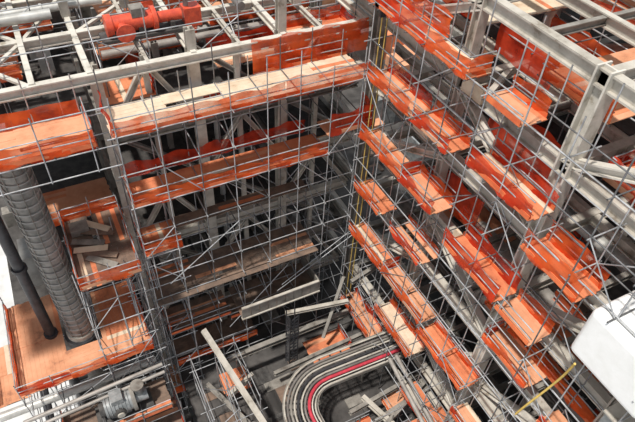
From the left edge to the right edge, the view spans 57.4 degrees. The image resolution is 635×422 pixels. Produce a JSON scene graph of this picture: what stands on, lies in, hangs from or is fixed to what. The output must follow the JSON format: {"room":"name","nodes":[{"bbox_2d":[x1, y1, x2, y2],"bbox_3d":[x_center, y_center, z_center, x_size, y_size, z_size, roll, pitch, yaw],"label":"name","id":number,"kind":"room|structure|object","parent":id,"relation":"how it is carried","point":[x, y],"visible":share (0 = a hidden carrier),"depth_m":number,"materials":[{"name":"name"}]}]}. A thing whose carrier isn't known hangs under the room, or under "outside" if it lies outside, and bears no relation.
{"room":"construction site","nodes":[
{"label":"construction site","id":0,"kind":"room"},
{"bbox_2d":[0,245,196,421],"bbox_3d":[-20.412,-19.016,88.631,240.000,0.400,220.000,-18,48,-20],"label":"ground","id":1,"kind":"structure","parent":0,"point":[6,294],"depth_m":55.85,"materials":[{"name":"white"}]},
{"bbox_2d":[0,215,90,408],"bbox_3d":[-18.519,8.062,39.922,0.920,29.500,0.906,-18,48,-20],"label":"downpipe","id":2,"kind":"object","parent":1,"relation":"on","point":[19,268],"visible":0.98,"depth_m":36.28,"materials":[{"name":"black metal"}]},
{"bbox_2d":[0,164,115,401],"bbox_3d":[-16.588,7.658,40.099,2.300,30.000,2.300,15,46,11],"label":"ventilation duct","id":3,"kind":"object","parent":1,"relation":"on","point":[30,211],"depth_m":34.36,"materials":[{"name":"metal"}]},
{"bbox_2d":[63,0,387,366],"bbox_3d":[-8.586,-3.719,48.598,16.950,35.000,20.050,-18,48,-20],"label":"frame","id":4,"kind":"object","parent":1,"relation":"on","point":[142,149],"visible":0.34,"depth_m":41.45,"materials":[{"name":"grey metal"}]},
{"bbox_2d":[0,0,266,58],"bbox_3d":[-14.597,-14.409,37.197,34.183,3.497,19.122,-18,48,-20],"label":"pipes","id":5,"kind":"structure","parent":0,"point":[43,12],"depth_m":33.95,"materials":[{"name":"white metal"}]},
{"bbox_2d":[0,0,356,112],"bbox_3d":[-12.366,-13.717,37.476,38.592,6.487,17.869,-18,48,-20],"label":"scaffolding","id":6,"kind":"object","parent":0,"point":[115,90],"depth_m":35.22,"materials":[{"name":"metal"}]},
{"bbox_2d":[0,0,372,103],"bbox_3d":[-15.203,-15.701,34.361,33.500,6.575,20.450,-18,48,-20],"label":"steel framework","id":7,"kind":"object","parent":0,"point":[187,38],"depth_m":32.21,"materials":[{"name":"white metal"}]},
{"bbox_2d":[0,0,570,421],"bbox_3d":[10.309,-13.860,75.978,97.000,11.148,130.000,-18,48,-20],"label":"slab","id":8,"kind":"object","parent":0,"point":[335,404],"visible":0.11,"depth_m":50.62,"materials":[{"name":"concrete"}]},
{"bbox_2d":[0,355,164,421],"bbox_3d":[-15.325,14.441,43.178,14.101,8.940,12.099,-18,48,-20],"label":"pipes","id":9,"kind":"object","parent":8,"relation":"on","point":[46,403],"depth_m":40.90,"materials":[{"name":"grey metal"}]},
{"bbox_2d":[0,125,190,421],"bbox_3d":[-17.352,8.676,40.387,12.074,26.079,14.459,-18,48,-20],"label":"scaffolding","id":10,"kind":"object","parent":8,"relation":"on","point":[30,363],"visible":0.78,"depth_m":39.74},
{"bbox_2d":[68,219,118,266],"bbox_3d":[-13.708,1.968,35.675,2.687,0.440,4.702,-18,48,-20],"label":"stack","id":11,"kind":"object","parent":10,"relation":"on","point":[94,254],"visible":0.94,"depth_m":35.73,"materials":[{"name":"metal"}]},
{"bbox_2d":[94,379,153,421],"bbox_3d":[-13.402,13.040,39.830,3.800,2.400,1.900,-18,48,-20],"label":"motor","id":12,"kind":"object","parent":10,"relation":"on","point":[119,405],"visible":0.98,"depth_m":39.46,"materials":[{"name":"metal"}]},
{"bbox_2d":[0,17,389,412],"bbox_3d":[-10.537,4.691,39.903,32.155,33.041,4.112,-18,48,-20],"label":"scaffolding","id":13,"kind":"object","parent":8,"relation":"on","point":[291,66],"visible":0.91,"depth_m":35.41,"materials":[{"name":"metal"}]},
{"bbox_2d":[228,256,319,320],"bbox_3d":[-3.397,5.721,44.835,6.450,1.300,3.300,-18,48,-20],"label":"beam","id":14,"kind":"structure","parent":13,"relation":"on","point":[307,282],"depth_m":44.92,"materials":[{"name":"grey metal"}]},
{"bbox_2d":[158,104,306,286],"bbox_3d":[-6.700,-0.451,45.970,15.000,21.800,4.095,-18,48,-20],"label":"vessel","id":15,"kind":"object","parent":8,"relation":"on","point":[292,217],"visible":0.11,"depth_m":45.78,"materials":[{"name":"metal"}]},
{"bbox_2d":[285,307,298,363],"bbox_3d":[-2.024,10.155,46.055,0.810,7.000,0.795,-18,48,-20],"label":"tower","id":16,"kind":"object","parent":8,"relation":"on","point":[294,319],"visible":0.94,"depth_m":45.62,"materials":[{"name":"black metal"}]},
{"bbox_2d":[187,321,449,421],"bbox_3d":[0.055,13.626,42.930,16.331,6.626,11.893,-18,48,-20],"label":"scaffolding","id":17,"kind":"object","parent":8,"relation":"on","point":[313,345],"visible":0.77,"depth_m":44.15,"materials":[{"name":"metal"}]},
{"bbox_2d":[282,321,424,421],"bbox_3d":[4.941,14.573,43.847,15.496,4.430,9.236,-18,48,-20],"label":"loop","id":18,"kind":"object","parent":8,"relation":"on","point":[367,360],"visible":0.7,"depth_m":43.30,"materials":[{"name":"metal"}]},
{"bbox_2d":[322,0,634,421],"bbox_3d":[19.247,1.194,38.467,23.900,32.300,36.000,-18,48,-20],"label":"frame","id":19,"kind":"object","parent":8,"relation":"on","point":[605,80],"visible":0.35,"depth_m":29.33,"materials":[{"name":"metal"}]},
{"bbox_2d":[0,0,323,305],"bbox_3d":[-16.197,-6.657,45.248,36.125,19.197,21.600,-18,48,-20],"label":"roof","id":20,"kind":"structure","parent":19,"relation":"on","point":[60,66],"depth_m":37.77,"materials":[{"name":"metal"}]},
{"bbox_2d":[99,0,201,45],"bbox_3d":[-9.158,-10.651,31.929,5.640,1.944,1.932,-18,48,-20],"label":"winch","id":21,"kind":"object","parent":20,"relation":"on","point":[131,22],"visible":0.94,"depth_m":31.86,"materials":[{"name":"orange paint"}]},
{"bbox_2d":[571,290,634,417],"bbox_3d":[13.446,5.339,23.186,4.500,2.900,3.700,-18,48,-20],"label":"enclosure","id":22,"kind":"object","parent":19,"relation":"on","point":[607,350],"visible":0.99,"depth_m":22.47,"materials":[{"name":"paint"}]},
{"bbox_2d":[515,363,575,414],"bbox_3d":[10.346,8.075,26.411,1.022,5.823,0.487,35,52,28],"label":"rope","id":23,"kind":"object","parent":22,"relation":"hanging from","point":[573,364],"visible":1,"depth_m":26.43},
{"bbox_2d":[599,402,634,421],"bbox_3d":[14.227,10.020,24.474,2.900,2.100,4.000,-18,48,-20],"label":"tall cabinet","id":24,"kind":"object","parent":19,"relation":"on","point":[616,411],"visible":0.67,"depth_m":24.44,"materials":[{"name":"metal"}]},
{"bbox_2d":[337,0,634,421],"bbox_3d":[12.613,2.244,36.264,14.150,33.300,29.118,-18,48,-20],"label":"scaffolding","id":25,"kind":"object","parent":8,"relation":"on","point":[517,175],"visible":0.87,"depth_m":29.60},
{"bbox_2d":[346,10,387,298],"bbox_3d":[3.092,-1.639,40.098,0.650,25.800,0.200,-18,48,-20],"label":"rope","id":26,"kind":"object","parent":25,"relation":"hanging from","point":[381,14],"visible":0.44,"depth_m":36.37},
{"bbox_2d":[382,10,634,421],"bbox_3d":[11.652,0.441,37.019,16.292,33.123,38.000,-18,48,-20],"label":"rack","id":27,"kind":"object","parent":8,"relation":"on","point":[547,293],"visible":0.16,"depth_m":34.71,"materials":[{"name":"grey metal"}]},
{"bbox_2d":[201,254,447,421],"bbox_3d":[2.622,11.065,43.432,22.366,8.198,14.794,7,45,3],"label":"beams","id":28,"kind":"structure","parent":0,"point":[239,385],"depth_m":44.65,"materials":[{"name":"metal"}]}
]}

